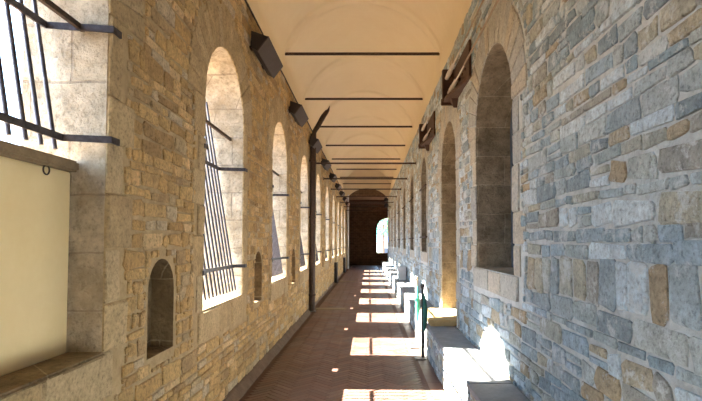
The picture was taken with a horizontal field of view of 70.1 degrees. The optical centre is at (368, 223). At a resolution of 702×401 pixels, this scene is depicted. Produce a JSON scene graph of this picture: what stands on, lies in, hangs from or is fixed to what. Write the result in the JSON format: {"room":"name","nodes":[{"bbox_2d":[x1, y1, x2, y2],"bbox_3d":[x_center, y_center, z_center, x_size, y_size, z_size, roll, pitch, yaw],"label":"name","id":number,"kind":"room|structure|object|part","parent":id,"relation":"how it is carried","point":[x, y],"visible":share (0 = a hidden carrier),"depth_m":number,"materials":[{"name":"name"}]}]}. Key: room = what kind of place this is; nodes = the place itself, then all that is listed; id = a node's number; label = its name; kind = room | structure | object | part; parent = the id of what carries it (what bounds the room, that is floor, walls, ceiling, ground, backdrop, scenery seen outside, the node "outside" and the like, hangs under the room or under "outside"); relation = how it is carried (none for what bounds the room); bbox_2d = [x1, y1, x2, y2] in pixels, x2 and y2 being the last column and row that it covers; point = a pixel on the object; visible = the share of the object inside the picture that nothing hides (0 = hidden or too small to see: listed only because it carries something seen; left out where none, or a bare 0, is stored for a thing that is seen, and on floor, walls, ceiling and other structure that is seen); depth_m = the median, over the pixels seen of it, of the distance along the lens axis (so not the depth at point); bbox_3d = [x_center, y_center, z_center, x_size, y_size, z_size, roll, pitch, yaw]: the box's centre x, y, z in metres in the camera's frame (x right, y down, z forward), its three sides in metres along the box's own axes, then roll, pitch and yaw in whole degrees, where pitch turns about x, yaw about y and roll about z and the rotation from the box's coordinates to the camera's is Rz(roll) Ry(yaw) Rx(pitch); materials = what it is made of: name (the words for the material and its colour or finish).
{"room":"stone corridor","nodes":[
{"label":"stone corridor","id":0,"kind":"room"},
{"bbox_2d":[0,0,346,400],"bbox_3d":[-1.530,0.007,14.506,0.460,4.139,39.009,0,-2,0],"label":"wall","id":1,"kind":"structure","parent":0,"point":[137,212],"depth_m":3.39,"materials":[{"name":"beige stone"}]},
{"bbox_2d":[0,140,78,375],"bbox_3d":[-1.610,0.140,1.886,0.310,0.954,1.234,0,-2,0],"label":"parapet","id":2,"kind":"object","parent":1,"relation":"attached to","point":[34,184],"visible":1,"depth_m":2.23,"materials":[{"name":"beige paint"}]},
{"bbox_2d":[0,352,105,399],"bbox_3d":[-1.397,0.624,1.867,0.195,0.027,1.220,0,-2,0],"label":"ledge","id":3,"kind":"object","parent":1,"relation":"attached to","point":[20,380],"depth_m":2.11,"materials":[{"name":"brown stone"}]},
{"bbox_2d":[0,0,121,149],"bbox_3d":[-1.508,-0.954,1.928,0.427,1.148,1.380,0,-2,0],"label":"window grille","id":4,"kind":"object","parent":1,"relation":"in","point":[73,24],"visible":1,"depth_m":2.33,"materials":[{"name":"metal"}]},
{"bbox_3d":[-1.408,-0.447,1.909,0.227,0.034,1.380,0,-2,0],"label":"rail","id":5,"kind":"part","parent":4,"relation":"part of","materials":[{"name":"metal"}]},
{"bbox_3d":[-1.460,-1.017,1.930,0.020,0.028,1.244,0,-2,0],"label":"rail","id":6,"kind":"part","parent":4,"relation":"part of","materials":[{"name":"brown metal"}]},
{"bbox_3d":[-1.454,-1.012,1.930,0.320,0.034,1.380,0,-2,0],"label":"rail","id":7,"kind":"part","parent":4,"relation":"part of","materials":[{"name":"metal"}]},
{"bbox_2d":[202,295,241,311],"bbox_3d":[-1.533,0.734,4.595,0.414,0.036,1.232,0,-2,0],"label":"trim","id":8,"kind":"structure","parent":1,"relation":"attached to","point":[208,304],"depth_m":4.69,"materials":[{"name":"beige stone"}]},
{"bbox_2d":[202,102,247,300],"bbox_3d":[-1.496,-0.312,4.635,0.404,1.943,1.380,0,-2,0],"label":"window grille","id":9,"kind":"object","parent":1,"relation":"in","point":[225,266],"visible":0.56,"depth_m":4.84,"materials":[{"name":"metal"}]},
{"bbox_3d":[-1.460,-0.912,4.658,0.020,0.028,1.244,0,-2,0],"label":"rail","id":10,"kind":"part","parent":9,"relation":"part of","materials":[{"name":"brown metal"}]},
{"bbox_3d":[-1.345,0.415,4.607,0.102,0.034,1.380,0,-2,0],"label":"rail","id":11,"kind":"part","parent":9,"relation":"part of","materials":[{"name":"metal"}]},
{"bbox_3d":[-1.428,-0.592,4.646,0.268,0.034,1.380,0,-2,0],"label":"rail","id":12,"kind":"part","parent":9,"relation":"part of","materials":[{"name":"metal"}]},
{"bbox_2d":[249,31,282,78],"bbox_3d":[-1.211,-1.968,5.892,0.248,0.228,0.935,0,-2,0],"label":"floodlight","id":13,"kind":"object","parent":1,"relation":"attached to","point":[262,46],"visible":0.9,"depth_m":5.67,"materials":[{"name":"metal"}]},
{"bbox_2d":[271,277,285,283],"bbox_3d":[-1.533,0.841,7.393,0.414,0.036,1.232,0,-2,0],"label":"trim","id":14,"kind":"structure","parent":1,"relation":"attached to","point":[274,279],"depth_m":7.60,"materials":[{"name":"beige stone"}]},
{"bbox_2d":[271,169,288,276],"bbox_3d":[-1.496,-0.205,7.433,0.404,1.943,1.380,0,-2,0],"label":"window grille","id":15,"kind":"object","parent":1,"relation":"in","point":[277,269],"visible":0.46,"depth_m":7.71,"materials":[{"name":"metal"}]},
{"bbox_3d":[-1.345,0.523,7.405,0.102,0.034,1.380,0,-2,0],"label":"rail","id":16,"kind":"part","parent":15,"relation":"part of","materials":[{"name":"metal"}]},
{"bbox_3d":[-1.428,-0.485,7.444,0.268,0.034,1.380,0,-2,0],"label":"rail","id":17,"kind":"part","parent":15,"relation":"part of","materials":[{"name":"metal"}]},
{"bbox_2d":[222,268,346,400],"bbox_3d":[-1.287,1.925,12.185,0.106,0.110,34.500,0,-2,0],"label":"baseboard","id":18,"kind":"structure","parent":1,"relation":"attached to","point":[238,391],"depth_m":6.07,"materials":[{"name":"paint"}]},
{"bbox_2d":[244,0,342,190],"bbox_3d":[-1.310,-2.111,11.990,0.027,0.038,33.600,0,-2,0],"label":"cable","id":19,"kind":"object","parent":1,"relation":"attached to","point":[246,2],"visible":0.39,"depth_m":6.16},
{"bbox_2d":[288,101,308,126],"bbox_3d":[-1.211,-1.865,8.570,0.248,0.228,0.935,0,-2,0],"label":"floodlight","id":20,"kind":"object","parent":1,"relation":"attached to","point":[297,110],"visible":0.91,"depth_m":8.30,"materials":[{"name":"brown metal"}]},
{"bbox_2d":[300,192,309,266],"bbox_3d":[-1.496,-0.097,10.231,0.404,1.943,1.380,0,-2,0],"label":"window grille","id":21,"kind":"object","parent":1,"relation":"in","point":[302,259],"visible":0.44,"depth_m":10.54,"materials":[{"name":"metal"}]},
{"bbox_2d":[308,136,321,153],"bbox_3d":[-1.211,-1.762,11.248,0.248,0.228,0.935,0,-2,0],"label":"floodlight","id":22,"kind":"object","parent":1,"relation":"attached to","point":[313,142],"visible":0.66,"depth_m":10.90,"materials":[{"name":"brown metal"}]},
{"bbox_2d":[315,211,321,260],"bbox_3d":[-1.496,0.010,13.029,0.404,1.943,1.380,0,-2,0],"label":"window grille","id":23,"kind":"object","parent":1,"relation":"in","point":[317,259],"visible":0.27,"depth_m":13.42,"materials":[{"name":"metal"}]},
{"bbox_2d":[321,158,330,170],"bbox_3d":[-1.211,-1.655,14.046,0.248,0.228,0.935,0,-2,0],"label":"floodlight","id":24,"kind":"object","parent":1,"relation":"attached to","point":[325,166],"visible":0.79,"depth_m":13.73,"materials":[{"name":"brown metal"}]},
{"bbox_2d":[329,173,336,181],"bbox_3d":[-1.211,-1.547,16.844,0.248,0.228,0.935,0,-2,0],"label":"floodlight","id":25,"kind":"object","parent":1,"relation":"attached to","point":[331,175],"visible":0.79,"depth_m":16.44,"materials":[{"name":"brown metal"}]},
{"bbox_2d":[334,262,337,282],"bbox_3d":[-1.250,1.851,19.043,0.120,0.758,0.480,0,-2,0],"label":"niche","id":26,"kind":"object","parent":1,"relation":"attached to","point":[335,263],"visible":1,"depth_m":18.83,"materials":[{"name":"brown stone"}]},
{"bbox_2d":[335,183,341,190],"bbox_3d":[-1.211,-1.440,19.642,0.248,0.228,0.935,0,-2,0],"label":"floodlight","id":27,"kind":"object","parent":1,"relation":"attached to","point":[338,186],"visible":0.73,"depth_m":19.18,"materials":[{"name":"brown metal"}]},
{"bbox_2d":[343,257,345,272],"bbox_3d":[-1.250,2.097,25.438,0.120,0.758,0.480,0,-2,0],"label":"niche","id":28,"kind":"object","parent":1,"relation":"attached to","point":[344,258],"visible":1,"depth_m":25.22,"materials":[{"name":"beige stone"}]},
{"bbox_2d":[349,204,349,264],"bbox_3d":[-1.420,0.087,31.950,0.220,5.320,4.140,0,-2,0],"label":"trim","id":29,"kind":"structure","parent":1,"relation":"attached to","point":[349,204],"depth_m":33.59,"materials":[{"name":"brown brick"}]},
{"bbox_2d":[323,177,406,179],"bbox_3d":[-0.105,-1.305,14.481,2.550,0.090,0.090,0,-2,0],"label":"rod","id":30,"kind":"object","parent":1,"relation":"attached to","point":[323,177],"visible":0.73,"depth_m":14.46,"materials":[{"name":"brown metal"}]},
{"bbox_2d":[316,162,415,163],"bbox_3d":[-0.105,-1.413,11.683,2.550,0.090,0.090,0,-2,0],"label":"rod","id":31,"kind":"object","parent":1,"relation":"attached to","point":[316,162],"visible":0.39,"depth_m":11.67,"materials":[{"name":"brown metal"}]},
{"bbox_2d":[331,189,400,189],"bbox_3d":[-0.105,-1.198,17.279,2.550,0.090,0.090,0,-2,0],"label":"rod","id":32,"kind":"object","parent":1,"relation":"attached to","point":[331,189],"visible":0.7,"depth_m":17.26,"materials":[{"name":"brown metal"}]},
{"bbox_2d":[336,196,396,197],"bbox_3d":[-0.105,-1.090,20.077,2.550,0.090,0.090,0,-2,0],"label":"rod","id":33,"kind":"object","parent":1,"relation":"attached to","point":[336,196],"visible":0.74,"depth_m":20.06,"materials":[{"name":"brown metal"}]},
{"bbox_2d":[340,202,392,202],"bbox_3d":[-0.105,-0.983,22.875,2.550,0.090,0.090,0,-2,0],"label":"rod","id":34,"kind":"object","parent":1,"relation":"attached to","point":[340,202],"visible":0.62,"depth_m":22.86,"materials":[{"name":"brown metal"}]},
{"bbox_2d":[343,206,390,207],"bbox_3d":[-0.105,-0.875,25.672,2.550,0.090,0.090,0,-2,0],"label":"rod","id":35,"kind":"object","parent":1,"relation":"attached to","point":[343,206],"visible":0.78,"depth_m":25.66,"materials":[{"name":"brown metal"}]},
{"bbox_2d":[346,210,388,210],"bbox_3d":[-0.105,-0.768,28.471,2.550,0.090,0.090,0,-2,0],"label":"rod","id":36,"kind":"object","parent":1,"relation":"attached to","point":[346,210],"visible":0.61,"depth_m":28.46,"materials":[{"name":"brown metal"}]},
{"bbox_2d":[239,265,449,400],"bbox_3d":[0.380,2.121,14.579,4.280,0.121,39.300,0,-2,0],"label":"floor","id":37,"kind":"structure","parent":0,"point":[362,351],"depth_m":6.67,"materials":[{"name":"ceramic"}]},
{"bbox_2d":[309,106,329,311],"bbox_3d":[-1.103,-0.352,11.042,0.459,4.550,0.170,0,-2,0],"label":"pipe","id":38,"kind":"object","parent":37,"relation":"on","point":[312,160],"visible":0.9,"depth_m":10.98,"materials":[{"name":"brown metal"}]},
{"bbox_2d":[315,308,345,309],"bbox_3d":[-0.865,1.932,11.384,0.690,0.010,0.340,0,-2,0],"label":"floor strip","id":39,"kind":"object","parent":37,"relation":"on","point":[316,308],"visible":1,"depth_m":11.22,"materials":[{"name":"gold metal"}]},
{"bbox_2d":[347,195,348,268],"bbox_3d":[-1.210,0.463,29.004,0.090,4.299,0.086,0,-2,0],"label":"downpipe","id":40,"kind":"object","parent":37,"relation":"on","point":[347,195],"visible":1,"depth_m":28.96,"materials":[{"name":"metal"}]},
{"bbox_2d":[409,276,419,348],"bbox_3d":[0.654,1.267,7.207,0.148,1.020,0.200,0,-2,0],"label":"barrier post","id":41,"kind":"object","parent":37,"relation":"on","point":[417,303],"visible":1,"depth_m":7.17,"materials":[{"name":"white metal"}]},
{"bbox_3d":[0.648,1.767,7.188,0.137,0.018,0.200,0,-2,0],"label":"plate","id":42,"kind":"part","parent":41,"relation":"part of","materials":[{"name":"metal"}]},
{"bbox_2d":[414,283,427,359],"bbox_3d":[0.679,1.265,6.506,0.167,0.970,0.200,0,-2,0],"label":"barrier post","id":43,"kind":"object","parent":37,"relation":"on","point":[424,312],"visible":1,"depth_m":6.48,"materials":[{"name":"black metal"}]},
{"bbox_3d":[0.663,1.740,6.488,0.137,0.018,0.200,0,-2,0],"label":"plate","id":44,"kind":"part","parent":43,"relation":"part of","materials":[{"name":"black metal"}]},
{"bbox_2d":[382,261,529,400],"bbox_3d":[0.929,1.762,12.196,0.345,0.445,34.490,0,-2,0],"label":"stone bench","id":45,"kind":"object","parent":37,"relation":"on","point":[465,374],"visible":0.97,"depth_m":4.85,"materials":[{"name":"grey stone"}]},
{"bbox_2d":[397,266,405,279],"bbox_3d":[0.968,1.448,14.855,0.225,0.384,0.740,0,-2,0],"label":"utility box","id":46,"kind":"object","parent":45,"relation":"on","point":[401,270],"visible":1,"depth_m":14.51,"materials":[{"name":"grey metal"}]},
{"bbox_3d":[0.930,1.622,13.693,0.344,0.050,1.325,0,-2,0],"label":"seat","id":47,"kind":"part","parent":45,"relation":"part of","materials":[{"name":"grey stone"}]},
{"bbox_3d":[0.930,1.571,12.382,0.344,0.050,1.286,0,-2,0],"label":"seat","id":48,"kind":"part","parent":45,"relation":"part of","materials":[{"name":"grey stone"}]},
{"bbox_3d":[0.930,1.526,11.185,0.344,0.050,1.097,0,-2,0],"label":"seat","id":49,"kind":"part","parent":45,"relation":"part of","materials":[{"name":"grey stone"}]},
{"bbox_3d":[0.930,1.474,9.837,0.344,0.050,1.590,0,-2,0],"label":"seat","id":50,"kind":"part","parent":45,"relation":"part of","materials":[{"name":"grey stone"}]},
{"bbox_3d":[0.930,1.417,8.348,0.344,0.050,1.378,0,-2,0],"label":"seat","id":51,"kind":"part","parent":45,"relation":"part of","materials":[{"name":"grey stone"}]},
{"bbox_3d":[0.930,1.366,7.025,0.344,0.050,1.258,0,-2,0],"label":"seat","id":52,"kind":"part","parent":45,"relation":"part of","materials":[{"name":"beige stone"}]},
{"bbox_2d":[420,308,456,325],"bbox_3d":[1.181,1.302,7.025,0.798,0.076,1.220,0,-2,0],"label":"step","id":53,"kind":"structure","parent":45,"relation":"on","point":[436,316],"depth_m":6.76,"materials":[{"name":"stone"}]},
{"bbox_3d":[0.930,1.292,5.104,0.344,0.050,2.574,0,-2,0],"label":"seat","id":54,"kind":"part","parent":45,"relation":"part of","materials":[{"name":"grey stone"}]},
{"bbox_3d":[0.930,1.213,3.043,0.344,0.050,1.541,0,-2,0],"label":"seat","id":55,"kind":"part","parent":45,"relation":"part of","materials":[{"name":"grey stone"}]},
{"bbox_2d":[247,0,471,194],"bbox_3d":[0.055,-3.219,12.583,3.630,2.200,34.900,0,-2,0],"label":"ceiling","id":56,"kind":"structure","parent":0,"point":[290,25],"depth_m":10.98,"materials":[{"name":"beige paint"}]},
{"bbox_2d":[285,52,439,54],"bbox_3d":[-0.120,-3.039,8.943,2.800,0.100,0.100,0,-2,0],"label":"rod","id":57,"kind":"object","parent":56,"relation":"attached to","point":[286,53],"visible":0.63,"depth_m":8.92,"materials":[{"name":"brown metal"}]},
{"bbox_2d":[305,98,422,99],"bbox_3d":[-0.120,-2.931,11.741,2.800,0.100,0.100,0,-2,0],"label":"rod","id":58,"kind":"object","parent":56,"relation":"attached to","point":[305,98],"visible":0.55,"depth_m":11.72,"materials":[{"name":"brown metal"}]},
{"bbox_2d":[326,145,404,145],"bbox_3d":[-0.120,-2.716,17.337,2.800,0.100,0.100,0,-2,0],"label":"rod","id":59,"kind":"object","parent":56,"relation":"attached to","point":[326,145],"visible":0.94,"depth_m":17.31,"materials":[{"name":"brown metal"}]},
{"bbox_2d":[320,126,411,127],"bbox_3d":[-0.120,-2.824,14.539,2.800,0.100,0.100,0,-2,0],"label":"rod","id":60,"kind":"object","parent":56,"relation":"attached to","point":[321,126],"visible":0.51,"depth_m":14.53,"materials":[{"name":"brown metal"}]},
{"bbox_2d":[332,158,399,159],"bbox_3d":[-0.120,-2.609,20.135,2.800,0.100,0.100,0,-2,0],"label":"rod","id":61,"kind":"object","parent":56,"relation":"attached to","point":[332,158],"visible":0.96,"depth_m":20.12,"materials":[{"name":"brown metal"}]},
{"bbox_2d":[336,169,396,169],"bbox_3d":[-0.120,-2.502,22.933,2.800,0.100,0.100,0,-2,0],"label":"rod","id":62,"kind":"object","parent":56,"relation":"attached to","point":[336,169],"visible":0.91,"depth_m":22.91,"materials":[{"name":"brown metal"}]},
{"bbox_2d":[340,177,393,177],"bbox_3d":[-0.120,-2.394,25.731,2.800,0.100,0.100,0,-2,0],"label":"rod","id":63,"kind":"object","parent":56,"relation":"attached to","point":[340,177],"visible":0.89,"depth_m":25.71,"materials":[{"name":"brown metal"}]},
{"bbox_2d":[343,183,390,183],"bbox_3d":[-0.120,-2.287,28.529,2.800,0.100,0.100,0,-2,0],"label":"rod","id":64,"kind":"object","parent":56,"relation":"attached to","point":[343,183],"visible":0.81,"depth_m":28.50,"materials":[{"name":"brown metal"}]},
{"bbox_2d":[343,168,390,197],"bbox_3d":[-0.105,-2.203,29.782,2.850,2.490,0.350,0,-2,0],"label":"wall","id":65,"kind":"structure","parent":0,"point":[357,173],"depth_m":29.62,"materials":[{"name":"beige paint"}]},
{"bbox_2d":[349,188,386,199],"bbox_3d":[0.520,-2.064,32.228,4.560,1.000,4.550,0,-2,0],"label":"lintel","id":66,"kind":"object","parent":65,"relation":"in","point":[358,192],"visible":0.14,"depth_m":29.95,"materials":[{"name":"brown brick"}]},
{"bbox_2d":[349,200,387,203],"bbox_3d":[0.560,-1.419,32.754,3.880,0.250,0.350,0,-2,0],"label":"ceiling beam","id":67,"kind":"structure","parent":66,"relation":"attached to","point":[349,200],"depth_m":32.58,"materials":[{"name":"brown wood"}]},
{"bbox_2d":[350,204,387,264],"bbox_3d":[0.520,0.214,34.217,4.560,5.400,0.400,0,-2,0],"label":"wall","id":68,"kind":"structure","parent":0,"point":[363,224],"depth_m":34.00,"materials":[{"name":"brown brick"}]},
{"bbox_2d":[388,0,701,400],"bbox_3d":[1.482,-0.072,12.459,0.776,4.141,34.907,0,-2,0],"label":"wall","id":69,"kind":"structure","parent":0,"point":[600,299],"depth_m":2.77,"materials":[{"name":"grey stone"}]},
{"bbox_2d":[418,111,434,150],"bbox_3d":[1.014,-1.614,8.844,0.181,0.525,1.050,0,-2,0],"label":"wooden bracket","id":70,"kind":"object","parent":69,"relation":"attached to","point":[426,131],"visible":1,"depth_m":9.02,"materials":[{"name":"brown wood"}]},
{"bbox_3d":[1.028,-1.658,9.335,0.151,0.350,0.030,0,-2,0],"label":"panel","id":71,"kind":"part","parent":70,"relation":"part of","materials":[{"name":"brown wood"}]},
{"bbox_2d":[441,39,471,107],"bbox_3d":[1.014,-1.727,5.916,0.181,0.525,1.050,0,-2,0],"label":"wooden bracket","id":72,"kind":"object","parent":69,"relation":"attached to","point":[454,81],"visible":1,"depth_m":5.99,"materials":[{"name":"brown wood"}]},
{"bbox_3d":[0.948,-1.755,6.405,0.020,0.400,0.065,0,-2,0],"label":"post","id":73,"kind":"part","parent":72,"relation":"part of","materials":[{"name":"brown wood"}]},
{"bbox_3d":[1.028,-1.770,6.408,0.151,0.350,0.030,0,-2,0],"label":"panel","id":74,"kind":"part","parent":72,"relation":"part of","materials":[{"name":"brown wood"}]},
{"bbox_2d":[461,0,483,47],"bbox_3d":[1.054,-2.114,0.336,0.132,0.045,10.110,0,-2,0],"label":"conduit","id":75,"kind":"object","parent":69,"relation":"attached to","point":[482,0],"visible":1,"depth_m":4.78,"materials":[{"name":"metal"}]},
{"bbox_2d":[463,0,498,64],"bbox_3d":[1.068,-1.924,0.329,0.104,0.048,10.110,0,-2,0],"label":"conduit","id":76,"kind":"object","parent":69,"relation":"attached to","point":[497,1],"visible":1,"depth_m":4.51,"materials":[{"name":"metal"}]},
{"bbox_2d":[510,109,514,266],"bbox_3d":[1.489,-0.591,4.546,0.028,2.026,1.336,0,-2,0],"label":"window","id":77,"kind":"structure","parent":69,"relation":"in","point":[511,133],"depth_m":5.18,"materials":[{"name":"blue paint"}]},
{"label":"outside","id":78,"kind":"structure","parent":0,"visible":0},
{"bbox_3d":[0.000,17.429,99.404,120.000,0.200,120.000,0,-2,0],"label":"ground","id":79,"kind":"structure","parent":78,"visible":0},
{"bbox_2d":[377,218,387,252],"bbox_3d":[1.469,7.067,49.740,2.656,16.709,2.643,0,-2,0],"label":"tree","id":80,"kind":"object","parent":79,"relation":"on","point":[382,226],"visible":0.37,"depth_m":49.92,"materials":[{"name":"green plant"}]},
{"bbox_3d":[1.469,0.083,50.009,2.656,2.731,2.643,0,-2,0],"label":"crown","id":81,"kind":"part","parent":80,"relation":"part of","materials":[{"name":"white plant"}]},
{"bbox_2d":[377,228,387,252],"bbox_3d":[3.600,8.460,71.728,10.000,15.600,9.000,0,-2,0],"label":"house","id":82,"kind":"structure","parent":79,"relation":"on","point":[379,239],"depth_m":67.95,"materials":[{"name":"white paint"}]}
]}

